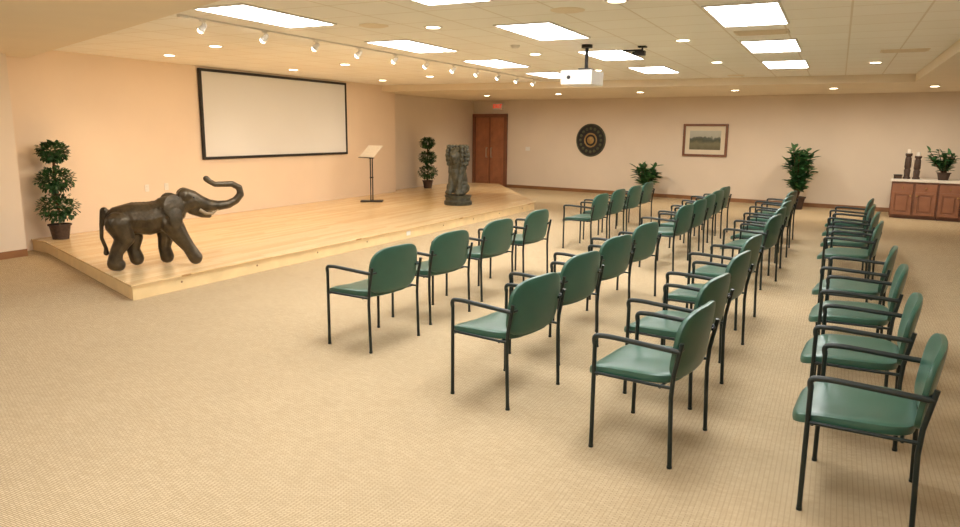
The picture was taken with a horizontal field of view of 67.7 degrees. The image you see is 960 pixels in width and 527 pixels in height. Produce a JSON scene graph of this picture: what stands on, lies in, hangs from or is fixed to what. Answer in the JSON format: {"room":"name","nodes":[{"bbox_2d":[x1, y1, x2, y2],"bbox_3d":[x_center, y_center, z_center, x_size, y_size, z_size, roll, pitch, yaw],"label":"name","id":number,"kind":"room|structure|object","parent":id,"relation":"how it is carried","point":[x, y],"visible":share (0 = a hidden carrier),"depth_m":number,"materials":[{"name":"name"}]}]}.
{"room":"assembly chamber","nodes":[
{"label":"assembly chamber","id":0,"kind":"room"},
{"bbox_2d":[0,53,26,251],"bbox_3d":[-8.695,-0.922,6.412,1.080,2.900,8.300,6,12,26],"label":"wall","id":1,"kind":"structure","parent":0,"point":[12,231],"depth_m":9.77,"materials":[{"name":"beige paint"}]},
{"bbox_2d":[0,249,27,259],"bbox_3d":[-8.174,0.487,6.518,0.015,0.100,8.100,6,12,26],"label":"baseboard","id":2,"kind":"structure","parent":1,"relation":"attached to","point":[23,252],"depth_m":9.92,"materials":[{"name":"brown wood"}]},
{"bbox_2d":[0,0,220,57],"bbox_3d":[-4.573,-1.934,4.555,8.500,0.150,8.600,6,12,26],"label":"ceiling soffit","id":3,"kind":"structure","parent":1,"relation":"attached to","point":[28,28],"depth_m":6.41,"materials":[{"name":"beige paint"}]},
{"bbox_2d":[6,50,395,250],"bbox_3d":[-4.789,-2.406,14.610,0.700,2.900,10.100,6,12,26],"label":"wall","id":4,"kind":"structure","parent":0,"point":[128,125],"depth_m":12.03,"materials":[{"name":"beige paint"}]},
{"bbox_2d":[145,184,148,191],"bbox_3d":[-5.670,-1.284,12.195,0.015,0.120,0.080,6,12,26],"label":"wall outlet","id":5,"kind":"object","parent":4,"relation":"attached to","point":[147,185],"visible":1,"depth_m":12.19,"materials":[{"name":"white plastic"}]},
{"bbox_2d":[164,183,168,189],"bbox_3d":[-5.493,-1.348,12.548,0.015,0.120,0.080,6,12,26],"label":"wall outlet","id":6,"kind":"object","parent":4,"relation":"attached to","point":[166,186],"visible":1,"depth_m":12.54,"materials":[{"name":"white plastic"}]},
{"bbox_2d":[197,68,347,159],"bbox_3d":[-4.119,-3.064,14.959,0.050,1.640,4.360,6,12,26],"label":"projection screen","id":7,"kind":"object","parent":4,"relation":"attached to","point":[243,115],"visible":1,"depth_m":14.57,"materials":[{"name":"fabric"}]},
{"bbox_2d":[395,94,473,189],"bbox_3d":[-1.529,-3.651,21.487,0.350,2.900,5.319,6,12,26],"label":"wall","id":8,"kind":"structure","parent":0,"point":[447,121],"depth_m":20.98,"materials":[{"name":"beige paint"}]},
{"bbox_2d":[0,187,959,526],"bbox_3d":[0.738,-0.053,10.729,15.200,0.200,24.400,6,12,26],"label":"floor","id":9,"kind":"structure","parent":0,"point":[228,402],"depth_m":4.74,"materials":[{"name":"beige carpet"}]},
{"bbox_2d":[31,182,535,300],"bbox_3d":[-2.038,-1.098,15.193,4.640,0.170,15.450,6,12,26],"label":"stage platform","id":10,"kind":"object","parent":9,"relation":"on","point":[231,245],"visible":0.98,"depth_m":11.18,"materials":[{"name":"brown wood"}]},
{"bbox_2d":[33,140,80,239],"bbox_3d":[-6.169,-1.077,10.428,0.591,1.446,0.618,3,11,11],"label":"topiary tree","id":11,"kind":"object","parent":10,"relation":"on","point":[59,231],"visible":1,"depth_m":10.36,"materials":[{"name":"green plant"}]},
{"bbox_2d":[99,176,243,270],"bbox_3d":[-3.635,-0.505,8.538,1.617,1.062,0.517,-5,12,-26],"label":"elephant statue","id":12,"kind":"object","parent":10,"relation":"on","point":[127,223],"visible":1,"depth_m":8.33,"materials":[{"name":"brown metal"}]},
{"bbox_2d":[358,145,382,201],"bbox_3d":[-2.484,-2.048,16.337,0.589,1.271,0.502,3,11,15],"label":"music stand","id":13,"kind":"object","parent":10,"relation":"on","point":[370,151],"visible":1,"depth_m":16.30,"materials":[{"name":"beige laminate"}]},
{"bbox_2d":[418,137,437,187],"bbox_3d":[-1.472,-2.858,20.270,0.618,1.446,0.591,9,13,38],"label":"topiary tree","id":14,"kind":"object","parent":10,"relation":"on","point":[427,183],"visible":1,"depth_m":20.18,"materials":[{"name":"green plant"}]},
{"bbox_2d":[444,145,471,205],"bbox_3d":[-0.490,-1.963,15.860,0.612,1.318,0.638,5,12,24],"label":"stone sculpture","id":15,"kind":"object","parent":10,"relation":"on","point":[457,158],"visible":1,"depth_m":15.70,"materials":[{"name":"stone"}]},
{"bbox_2d":[325,243,421,353],"bbox_3d":[-0.922,0.238,6.170,0.621,0.863,0.653,7,13,33],"label":"armchair","id":16,"kind":"object","parent":9,"relation":"on","point":[392,269],"visible":1,"depth_m":5.94,"materials":[{"name":"green plastic"}]},
{"bbox_2d":[391,230,472,324],"bbox_3d":[-0.487,0.080,7.044,0.621,0.863,0.653,8,13,34],"label":"armchair","id":17,"kind":"object","parent":9,"relation":"on","point":[448,252],"visible":0.77,"depth_m":6.79,"materials":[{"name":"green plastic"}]},
{"bbox_2d":[445,218,516,301],"bbox_3d":[-0.007,-0.088,7.974,0.621,0.863,0.653,8,13,34],"label":"armchair","id":18,"kind":"object","parent":9,"relation":"on","point":[496,238],"visible":0.77,"depth_m":7.73,"materials":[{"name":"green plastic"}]},
{"bbox_2d":[450,272,565,410],"bbox_3d":[0.179,0.464,5.009,0.621,0.863,0.653,9,13,37],"label":"armchair","id":19,"kind":"object","parent":9,"relation":"on","point":[531,306],"visible":1,"depth_m":4.77,"materials":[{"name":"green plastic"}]},
{"bbox_2d":[489,209,551,280],"bbox_3d":[0.486,-0.263,8.943,0.621,0.863,0.653,7,12,32],"label":"armchair","id":20,"kind":"object","parent":9,"relation":"on","point":[536,222],"visible":0.78,"depth_m":8.71,"materials":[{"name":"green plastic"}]},
{"bbox_2d":[509,251,604,365],"bbox_3d":[0.611,0.300,5.918,0.621,0.863,0.653,9,13,37],"label":"armchair","id":21,"kind":"object","parent":9,"relation":"on","point":[579,274],"visible":0.68,"depth_m":5.68,"materials":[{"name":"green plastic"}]},
{"bbox_2d":[562,193,610,248],"bbox_3d":[1.658,-0.686,11.282,0.621,0.863,0.653,7,12,32],"label":"armchair","id":22,"kind":"object","parent":9,"relation":"on","point":[599,206],"visible":0.97,"depth_m":11.07,"materials":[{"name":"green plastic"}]},
{"bbox_2d":[552,234,635,331],"bbox_3d":[1.072,0.128,6.868,0.621,0.863,0.653,9,13,38],"label":"armchair","id":23,"kind":"object","parent":9,"relation":"on","point":[615,252],"visible":0.68,"depth_m":6.63,"materials":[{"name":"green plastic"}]},
{"bbox_2d":[582,189,626,239],"bbox_3d":[2.111,-0.855,12.214,0.621,0.863,0.653,7,12,32],"label":"armchair","id":24,"kind":"object","parent":9,"relation":"on","point":[617,198],"visible":0.66,"depth_m":11.99,"materials":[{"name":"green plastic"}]},
{"bbox_2d":[601,185,642,231],"bbox_3d":[2.580,-1.012,13.083,0.621,0.863,0.653,8,13,33],"label":"armchair","id":25,"kind":"object","parent":9,"relation":"on","point":[634,194],"visible":0.59,"depth_m":12.84,"materials":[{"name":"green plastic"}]},
{"bbox_2d":[589,222,661,299],"bbox_3d":[1.569,-0.047,7.834,0.621,0.863,0.653,9,13,38],"label":"armchair","id":26,"kind":"object","parent":9,"relation":"on","point":[645,236],"visible":0.63,"depth_m":7.61,"materials":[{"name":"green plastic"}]},
{"bbox_2d":[617,182,654,225],"bbox_3d":[3.024,-1.181,14.020,0.621,0.863,0.653,7,12,32],"label":"armchair","id":27,"kind":"object","parent":9,"relation":"on","point":[647,188],"visible":0.57,"depth_m":13.80,"materials":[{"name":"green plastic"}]},
{"bbox_2d":[630,161,662,188],"bbox_3d":[4.555,-2.277,19.578,0.836,1.016,0.864,10,14,41],"label":"potted plant","id":28,"kind":"object","parent":9,"relation":"on","point":[647,174],"visible":0.8,"depth_m":19.45,"materials":[{"name":"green plant"}]},
{"bbox_2d":[588,301,719,468],"bbox_3d":[1.007,0.620,4.215,0.621,0.863,0.653,8,13,34],"label":"armchair","id":29,"kind":"object","parent":9,"relation":"on","point":[641,362],"visible":1,"depth_m":4.01,"materials":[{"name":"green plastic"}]},
{"bbox_2d":[638,204,695,270],"bbox_3d":[2.529,-0.395,9.761,0.621,0.863,0.653,8,13,35],"label":"armchair","id":30,"kind":"object","parent":9,"relation":"on","point":[683,216],"visible":0.82,"depth_m":9.49,"materials":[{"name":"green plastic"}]},
{"bbox_2d":[623,273,733,409],"bbox_3d":[1.381,0.468,5.052,0.621,0.863,0.653,8,13,36],"label":"armchair","id":31,"kind":"object","parent":9,"relation":"on","point":[716,289],"visible":0.66,"depth_m":4.88,"materials":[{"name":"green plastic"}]},
{"bbox_2d":[656,199,708,260],"bbox_3d":[2.962,-0.539,10.561,0.621,0.863,0.653,8,13,36],"label":"armchair","id":32,"kind":"object","parent":9,"relation":"on","point":[699,209],"visible":0.61,"depth_m":10.35,"materials":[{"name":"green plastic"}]},
{"bbox_2d":[668,194,716,250],"bbox_3d":[3.366,-0.688,11.385,0.621,0.863,0.653,8,13,35],"label":"armchair","id":33,"kind":"object","parent":9,"relation":"on","point":[710,198],"visible":0.48,"depth_m":11.22,"materials":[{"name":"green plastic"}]},
{"bbox_2d":[679,190,725,242],"bbox_3d":[3.779,-0.840,12.226,0.621,0.863,0.653,9,13,37],"label":"armchair","id":34,"kind":"object","parent":9,"relation":"on","point":[719,193],"visible":0.52,"depth_m":12.06,"materials":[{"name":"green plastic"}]},
{"bbox_2d":[662,250,753,362],"bbox_3d":[1.893,0.295,6.012,0.621,0.863,0.653,8,13,35],"label":"armchair","id":35,"kind":"object","parent":9,"relation":"on","point":[738,267],"visible":0.73,"depth_m":5.82,"materials":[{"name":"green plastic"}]},
{"bbox_2d":[689,186,731,235],"bbox_3d":[4.166,-0.985,13.026,0.621,0.863,0.653,9,13,37],"label":"armchair","id":36,"kind":"object","parent":9,"relation":"on","point":[726,189],"visible":0.46,"depth_m":12.86,"materials":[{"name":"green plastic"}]},
{"bbox_2d":[685,234,763,330],"bbox_3d":[2.356,0.123,6.960,0.621,0.863,0.653,8,13,35],"label":"armchair","id":37,"kind":"object","parent":9,"relation":"on","point":[753,243],"visible":0.59,"depth_m":6.80,"materials":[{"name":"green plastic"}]},
{"bbox_2d":[720,214,783,289],"bbox_3d":[3.275,-0.188,8.687,0.621,0.863,0.653,9,13,37],"label":"armchair","id":38,"kind":"object","parent":9,"relation":"on","point":[772,227],"visible":0.85,"depth_m":8.46,"materials":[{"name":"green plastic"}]},
{"bbox_2d":[730,207,787,275],"bbox_3d":[3.692,-0.340,9.528,0.621,0.863,0.653,8,13,34],"label":"armchair","id":39,"kind":"object","parent":9,"relation":"on","point":[782,210],"visible":0.48,"depth_m":9.37,"materials":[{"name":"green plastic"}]},
{"bbox_2d":[742,201,792,262],"bbox_3d":[4.145,-0.498,10.404,0.621,0.863,0.653,8,13,36],"label":"armchair","id":40,"kind":"object","parent":9,"relation":"on","point":[788,204],"visible":0.44,"depth_m":10.24,"materials":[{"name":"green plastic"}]},
{"bbox_2d":[749,195,794,252],"bbox_3d":[4.567,-0.660,11.296,0.621,0.863,0.653,8,13,36],"label":"armchair","id":41,"kind":"object","parent":9,"relation":"on","point":[789,198],"visible":0.32,"depth_m":11.13,"materials":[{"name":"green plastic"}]},
{"bbox_2d":[753,191,797,243],"bbox_3d":[5.004,-0.820,12.181,0.621,0.863,0.653,9,13,37],"label":"armchair","id":42,"kind":"object","parent":9,"relation":"on","point":[794,193],"visible":0.4,"depth_m":12.03,"materials":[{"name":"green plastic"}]},
{"bbox_2d":[782,142,819,209],"bbox_3d":[7.660,-2.096,17.180,0.897,1.597,0.973,6,12,26],"label":"potted plant","id":43,"kind":"object","parent":9,"relation":"on","point":[801,161],"visible":0.97,"depth_m":17.10,"materials":[{"name":"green plant"}]},
{"bbox_2d":[822,204,875,270],"bbox_3d":[5.100,-0.403,9.945,0.621,0.863,0.653,7,12,31],"label":"armchair","id":44,"kind":"object","parent":9,"relation":"on","point":[870,215],"visible":0.66,"depth_m":9.68,"materials":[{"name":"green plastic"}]},
{"bbox_2d":[824,198,873,248],"bbox_3d":[5.604,-0.577,10.906,0.621,0.863,0.653,7,12,32],"label":"armchair","id":45,"kind":"object","parent":9,"relation":"on","point":[870,203],"visible":0.58,"depth_m":10.65,"materials":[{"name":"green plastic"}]},
{"bbox_2d":[820,212,879,279],"bbox_3d":[4.639,-0.235,9.016,0.621,0.863,0.653,7,12,31],"label":"armchair","id":46,"kind":"object","parent":9,"relation":"on","point":[874,222],"visible":0.63,"depth_m":8.76,"materials":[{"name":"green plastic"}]},
{"bbox_2d":[817,221,883,302],"bbox_3d":[4.164,-0.069,8.094,0.621,0.863,0.653,7,12,32],"label":"armchair","id":47,"kind":"object","parent":9,"relation":"on","point":[828,253],"visible":0.91,"depth_m":7.91,"materials":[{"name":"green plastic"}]},
{"bbox_2d":[812,245,897,338],"bbox_3d":[3.283,0.252,6.317,0.621,0.863,0.653,7,12,32],"label":"armchair","id":48,"kind":"object","parent":9,"relation":"on","point":[835,284],"visible":0.77,"depth_m":6.12,"materials":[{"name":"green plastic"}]},
{"bbox_2d":[808,264,908,386],"bbox_3d":[2.839,0.413,5.425,0.621,0.863,0.653,6,12,29],"label":"armchair","id":49,"kind":"object","parent":9,"relation":"on","point":[834,315],"visible":0.83,"depth_m":5.22,"materials":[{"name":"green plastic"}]},
{"bbox_2d":[800,292,922,451],"bbox_3d":[2.345,0.588,4.458,0.621,0.863,0.653,7,12,29],"label":"armchair","id":50,"kind":"object","parent":9,"relation":"on","point":[811,354],"visible":0.86,"depth_m":4.27,"materials":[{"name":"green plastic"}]},
{"bbox_2d":[792,333,947,526],"bbox_3d":[1.907,0.750,3.562,0.621,0.863,0.653,7,12,30],"label":"armchair","id":51,"kind":"object","parent":9,"relation":"on","point":[828,402],"visible":1,"depth_m":3.40,"materials":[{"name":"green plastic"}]},
{"bbox_2d":[888,181,939,219],"bbox_3d":[9.522,-1.396,15.693,0.880,0.800,0.673,8,13,35],"label":"base cabinet","id":52,"kind":"object","parent":9,"relation":"on","point":[910,200],"visible":1,"depth_m":15.46,"materials":[{"name":"brown wood"}]},
{"bbox_2d":[891,178,959,183],"bbox_3d":[9.885,-1.769,15.392,1.780,0.050,0.660,8,13,35],"label":"countertop","id":53,"kind":"structure","parent":52,"relation":"on","point":[892,179],"depth_m":15.29,"materials":[{"name":"beige stone"}]},
{"bbox_2d":[894,174,902,178],"bbox_3d":[9.198,-1.915,15.760,0.150,0.090,0.110,3,11,14],"label":"box","id":54,"kind":"object","parent":53,"relation":"on","point":[896,176],"visible":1,"depth_m":15.72,"materials":[{"name":"wicker"}]},
{"bbox_2d":[902,149,912,178],"bbox_3d":[9.359,-2.174,15.657,0.150,0.640,0.150,6,12,26],"label":"candle holder","id":55,"kind":"object","parent":53,"relation":"on","point":[908,160],"visible":1,"depth_m":15.62,"materials":[{"name":"wood"}]},
{"bbox_2d":[912,152,921,178],"bbox_3d":[9.505,-2.124,15.559,0.150,0.580,0.150,6,12,26],"label":"candle holder","id":56,"kind":"object","parent":53,"relation":"on","point":[917,164],"visible":1,"depth_m":15.52,"materials":[{"name":"wood"}]},
{"bbox_2d":[926,146,959,180],"bbox_3d":[9.906,-2.157,15.354,0.719,0.727,0.724,6,12,26],"label":"houseplant","id":57,"kind":"object","parent":53,"relation":"on","point":[943,165],"visible":1,"depth_m":15.24,"materials":[{"name":"plant"}]},
{"bbox_2d":[935,183,959,221],"bbox_3d":[10.222,-1.296,15.195,0.840,0.800,0.673,8,13,35],"label":"base cabinet","id":58,"kind":"object","parent":9,"relation":"on","point":[948,203],"visible":1,"depth_m":15.09,"materials":[{"name":"brown wood"}]},
{"bbox_2d":[55,0,959,84],"bbox_3d":[0.769,-3.101,10.162,15.200,0.200,24.400,6,12,26],"label":"ceiling","id":59,"kind":"structure","parent":0,"point":[835,37],"depth_m":8.76,"materials":[{"name":"paint"}]},
{"bbox_2d":[192,3,336,27],"bbox_3d":[-2.103,-2.456,7.130,0.640,0.016,1.350,6,12,26],"label":"ceiling light panel","id":60,"kind":"object","parent":59,"relation":"attached to","point":[244,11],"visible":0.91,"depth_m":7.03,"materials":[{"name":"white plastic"}]},
{"bbox_2d":[177,14,540,80],"bbox_3d":[-0.825,-3.218,11.339,0.050,0.030,9.700,6,12,26],"label":"track lighting rail","id":61,"kind":"object","parent":59,"relation":"attached to","point":[178,15],"visible":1,"depth_m":9.02,"materials":[{"name":"white metal"}]},
{"bbox_2d":[197,20,206,33],"bbox_3d":[-2.848,-2.424,7.336,0.105,0.131,0.075,6,12,26],"label":"track spotlight","id":62,"kind":"object","parent":61,"relation":"attached to","point":[201,29],"visible":1,"depth_m":7.32,"materials":[{"name":"white plastic"}]},
{"bbox_2d":[260,31,268,42],"bbox_3d":[-2.449,-2.568,8.130,0.105,0.131,0.075,6,12,26],"label":"track spotlight","id":63,"kind":"object","parent":61,"relation":"attached to","point":[263,39],"visible":1,"depth_m":8.11,"materials":[{"name":"beige metal"}]},
{"bbox_2d":[312,40,319,50],"bbox_3d":[-2.050,-2.711,8.924,0.105,0.131,0.075,6,12,26],"label":"track spotlight","id":64,"kind":"object","parent":61,"relation":"attached to","point":[315,47],"visible":1,"depth_m":8.90,"materials":[{"name":"beige metal"}]},
{"bbox_2d":[355,48,361,57],"bbox_3d":[-1.651,-2.855,9.718,0.105,0.131,0.075,6,12,26],"label":"track spotlight","id":65,"kind":"object","parent":61,"relation":"attached to","point":[358,54],"visible":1,"depth_m":9.70,"materials":[{"name":"beige metal"}]},
{"bbox_2d":[391,54,397,63],"bbox_3d":[-1.252,-2.998,10.512,0.105,0.131,0.075,6,12,26],"label":"track spotlight","id":66,"kind":"object","parent":61,"relation":"attached to","point":[394,60],"visible":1,"depth_m":10.49,"materials":[{"name":"beige metal"}]},
{"bbox_2d":[423,60,428,68],"bbox_3d":[-0.854,-3.142,11.306,0.105,0.131,0.075,6,12,26],"label":"track spotlight","id":67,"kind":"object","parent":61,"relation":"attached to","point":[426,64],"visible":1,"depth_m":11.29,"materials":[{"name":"beige metal"}]},
{"bbox_2d":[359,23,388,27],"bbox_3d":[-1.144,-2.556,7.707,0.320,0.012,0.320,6,12,26],"label":"ceiling speaker","id":68,"kind":"object","parent":59,"relation":"attached to","point":[366,25],"visible":1,"depth_m":7.63,"materials":[{"name":"beige paint"}]},
{"bbox_2d":[364,39,458,52],"bbox_3d":[-0.884,-2.895,9.556,0.640,0.016,1.350,6,12,26],"label":"ceiling light panel","id":69,"kind":"object","parent":59,"relation":"attached to","point":[402,44],"visible":1,"depth_m":9.46,"materials":[{"name":"white plastic"}]},
{"bbox_2d":[424,26,442,28],"bbox_3d":[-0.509,-2.563,7.773,0.210,0.008,0.210,6,12,26],"label":"recessed light","id":70,"kind":"object","parent":59,"relation":"in","point":[427,27],"visible":1,"depth_m":7.75,"materials":[{"name":"beige"}]},
{"bbox_2d":[411,0,492,5],"bbox_3d":[-0.472,-2.161,5.628,0.640,0.016,1.350,6,12,26],"label":"ceiling light panel","id":71,"kind":"object","parent":59,"relation":"attached to","point":[425,2],"visible":1,"depth_m":6.17,"materials":[{"name":"white plastic"}]},
{"bbox_2d":[461,59,530,67],"bbox_3d":[0.290,-3.317,11.894,0.640,0.016,1.350,6,12,26],"label":"ceiling light panel","id":72,"kind":"object","parent":59,"relation":"attached to","point":[496,63],"visible":1,"depth_m":11.81,"materials":[{"name":"white plastic"}]},
{"bbox_2d":[510,45,519,48],"bbox_3d":[0.458,-2.830,9.347,0.130,0.040,0.130,6,12,26],"label":"smoke detector","id":73,"kind":"object","parent":59,"relation":"attached to","point":[512,46],"visible":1,"depth_m":9.31,"materials":[{"name":"white plastic"}]},
{"bbox_2d":[493,21,590,40],"bbox_3d":[0.724,-2.591,8.010,0.640,0.016,1.350,6,12,26],"label":"ceiling light panel","id":74,"kind":"object","parent":59,"relation":"attached to","point":[545,30],"visible":1,"depth_m":7.90,"materials":[{"name":"white plastic"}]},
{"bbox_2d":[525,72,560,77],"bbox_3d":[1.442,-3.732,14.188,0.640,0.016,1.350,6,12,26],"label":"ceiling light panel","id":75,"kind":"object","parent":59,"relation":"attached to","point":[541,74],"visible":0.69,"depth_m":13.99,"materials":[{"name":"white plastic"}]},
{"bbox_2d":[550,7,584,13],"bbox_3d":[0.807,-2.330,6.598,0.320,0.012,0.320,6,12,26],"label":"ceiling speaker","id":76,"kind":"object","parent":59,"relation":"attached to","point":[566,10],"visible":1,"depth_m":6.55,"materials":[{"name":"beige paint"}]},
{"bbox_2d":[561,44,602,86],"bbox_3d":[1.309,-2.575,9.303,0.470,0.510,0.506,6,12,26],"label":"ceiling projector","id":77,"kind":"object","parent":59,"relation":"hanging from","point":[582,77],"visible":1,"depth_m":9.15,"materials":[{"name":"white plastic"}]},
{"bbox_2d":[576,49,644,60],"bbox_3d":[1.921,-3.022,10.392,0.640,0.016,1.350,6,12,26],"label":"ceiling light panel","id":78,"kind":"object","parent":59,"relation":"attached to","point":[610,54],"visible":0.94,"depth_m":10.37,"materials":[{"name":"white plastic"}]},
{"bbox_2d":[604,0,628,2],"bbox_3d":[1.162,-2.233,6.086,0.210,0.008,0.210,6,12,26],"label":"recessed light","id":79,"kind":"object","parent":59,"relation":"in","point":[607,1],"visible":1,"depth_m":6.10,"materials":[{"name":"white plastic"}]},
{"bbox_2d":[623,46,646,55],"bbox_3d":[2.021,-2.776,9.360,0.300,0.120,0.110,6,12,26],"label":"ceiling camera","id":80,"kind":"object","parent":59,"relation":"attached to","point":[637,52],"visible":1,"depth_m":9.30,"materials":[{"name":"black plastic"}]},
{"bbox_2d":[627,66,679,73],"bbox_3d":[3.117,-3.452,12.774,0.640,0.016,1.350,6,12,26],"label":"ceiling light panel","id":81,"kind":"object","parent":59,"relation":"attached to","point":[644,69],"visible":1,"depth_m":12.66,"materials":[{"name":"white plastic"}]},
{"bbox_2d":[631,67,677,72],"bbox_3d":[3.117,-3.454,12.773,0.600,0.010,1.310,6,12,26],"label":"diffuser","id":82,"kind":"object","parent":81,"relation":"attached to","point":[641,69],"depth_m":12.68,"materials":[{"name":"white plastic"}]},
{"bbox_2d":[674,39,691,41],"bbox_3d":[2.456,-2.699,8.662,0.210,0.008,0.210,6,12,26],"label":"recessed light","id":83,"kind":"object","parent":59,"relation":"in","point":[677,40],"visible":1,"depth_m":8.64,"materials":[{"name":"beige"}]},
{"bbox_2d":[701,0,789,26],"bbox_3d":[2.532,-2.339,6.750,0.640,0.016,1.350,6,12,26],"label":"ceiling light panel","id":84,"kind":"object","parent":59,"relation":"attached to","point":[761,13],"visible":1,"depth_m":6.64,"materials":[{"name":"white plastic"}]},
{"bbox_2d":[733,29,789,35],"bbox_3d":[3.108,-2.545,7.897,0.560,0.019,0.300,6,12,26],"label":"ceiling vent","id":85,"kind":"object","parent":59,"relation":"in","point":[774,31],"visible":1,"depth_m":7.84,"materials":[{"name":"beige metal"}]},
{"bbox_2d":[739,38,801,52],"bbox_3d":[3.728,-2.770,9.132,0.640,0.016,1.350,6,12,26],"label":"ceiling light panel","id":86,"kind":"object","parent":59,"relation":"attached to","point":[770,45],"visible":1,"depth_m":9.03,"materials":[{"name":"white plastic"}]},
{"bbox_2d":[761,59,809,68],"bbox_3d":[4.925,-3.200,11.514,0.640,0.016,1.350,6,12,26],"label":"ceiling light panel","id":87,"kind":"object","parent":59,"relation":"attached to","point":[774,64],"visible":1,"depth_m":11.46,"materials":[{"name":"white plastic"}]},
{"bbox_2d":[763,61,807,67],"bbox_3d":[4.925,-3.202,11.514,0.600,0.010,1.310,6,12,26],"label":"diffuser","id":88,"kind":"object","parent":87,"relation":"attached to","point":[769,64],"depth_m":11.48,"materials":[{"name":"white plastic"}]},
{"bbox_2d":[880,48,930,52],"bbox_3d":[5.610,-2.811,9.461,0.560,0.019,0.300,6,12,26],"label":"ceiling vent","id":89,"kind":"object","parent":59,"relation":"in","point":[916,49],"visible":1,"depth_m":9.40,"materials":[{"name":"beige metal"}]},
{"bbox_2d":[915,39,959,81],"bbox_3d":[4.883,-1.906,4.911,1.850,0.150,17.600,6,12,26],"label":"trim","id":90,"kind":"structure","parent":59,"relation":"attached to","point":[946,66],"depth_m":10.68,"materials":[{"name":"beige paint"}]},
{"bbox_2d":[474,91,959,207],"bbox_3d":[5.471,-3.274,19.836,14.657,2.900,0.296,8,13,35],"label":"wall","id":91,"kind":"structure","parent":0,"point":[861,140],"depth_m":18.62,"materials":[{"name":"beige paint"}]},
{"bbox_2d":[475,118,489,182],"bbox_3d":[0.060,-3.661,23.489,0.530,2.210,0.115,8,13,35],"label":"door","id":92,"kind":"structure","parent":91,"relation":"in","point":[482,124],"depth_m":23.48,"materials":[{"name":"brown wood"}]},
{"bbox_2d":[472,114,507,186],"bbox_3d":[0.312,-3.684,23.328,1.340,2.330,0.080,8,13,35],"label":"trim","id":93,"kind":"structure","parent":91,"relation":"attached to","point":[475,116],"depth_m":23.18,"materials":[{"name":"brown wood"}]},
{"bbox_2d":[490,117,503,184],"bbox_3d":[0.540,-3.593,23.147,0.530,2.210,0.115,8,13,35],"label":"door","id":94,"kind":"structure","parent":91,"relation":"in","point":[497,124],"depth_m":23.15,"materials":[{"name":"brown wood"}]},
{"bbox_2d":[493,103,503,109],"bbox_3d":[0.580,-5.016,22.875,0.360,0.210,0.088,8,13,35],"label":"exit sign","id":95,"kind":"object","parent":91,"relation":"attached to","point":[496,106],"visible":1,"depth_m":22.82,"materials":[{"name":"red plastic"}]},
{"bbox_2d":[576,124,605,156],"bbox_3d":[3.263,-3.644,21.161,0.960,0.960,0.080,8,13,35],"label":"wall medallion","id":96,"kind":"object","parent":91,"relation":"attached to","point":[591,138],"visible":1,"depth_m":21.15,"materials":[{"name":"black metal"}]},
{"bbox_2d":[382,74,959,100],"bbox_3d":[4.703,-4.314,17.863,13.850,0.150,5.860,6,12,26],"label":"ceiling soffit","id":97,"kind":"structure","parent":91,"relation":"attached to","point":[874,83],"depth_m":16.06,"materials":[{"name":"beige paint"}]},
{"bbox_2d":[507,184,888,211],"bbox_3d":[6.003,-1.785,19.515,12.682,0.100,0.015,8,13,35],"label":"baseboard","id":98,"kind":"structure","parent":91,"relation":"attached to","point":[881,209],"depth_m":19.82,"materials":[{"name":"brown wood"}]},
{"bbox_2d":[682,124,728,156],"bbox_3d":[6.031,-3.303,19.201,1.200,0.860,0.050,8,13,35],"label":"framed painting","id":99,"kind":"object","parent":91,"relation":"attached to","point":[704,140],"visible":1,"depth_m":19.19,"materials":[{"name":"beige paper"}]},
{"bbox_2d":[689,131,720,149],"bbox_3d":[6.034,-3.304,19.204,0.840,0.500,0.006,8,13,35],"label":"picture","id":100,"kind":"object","parent":99,"relation":"attached to","point":[698,140],"depth_m":19.20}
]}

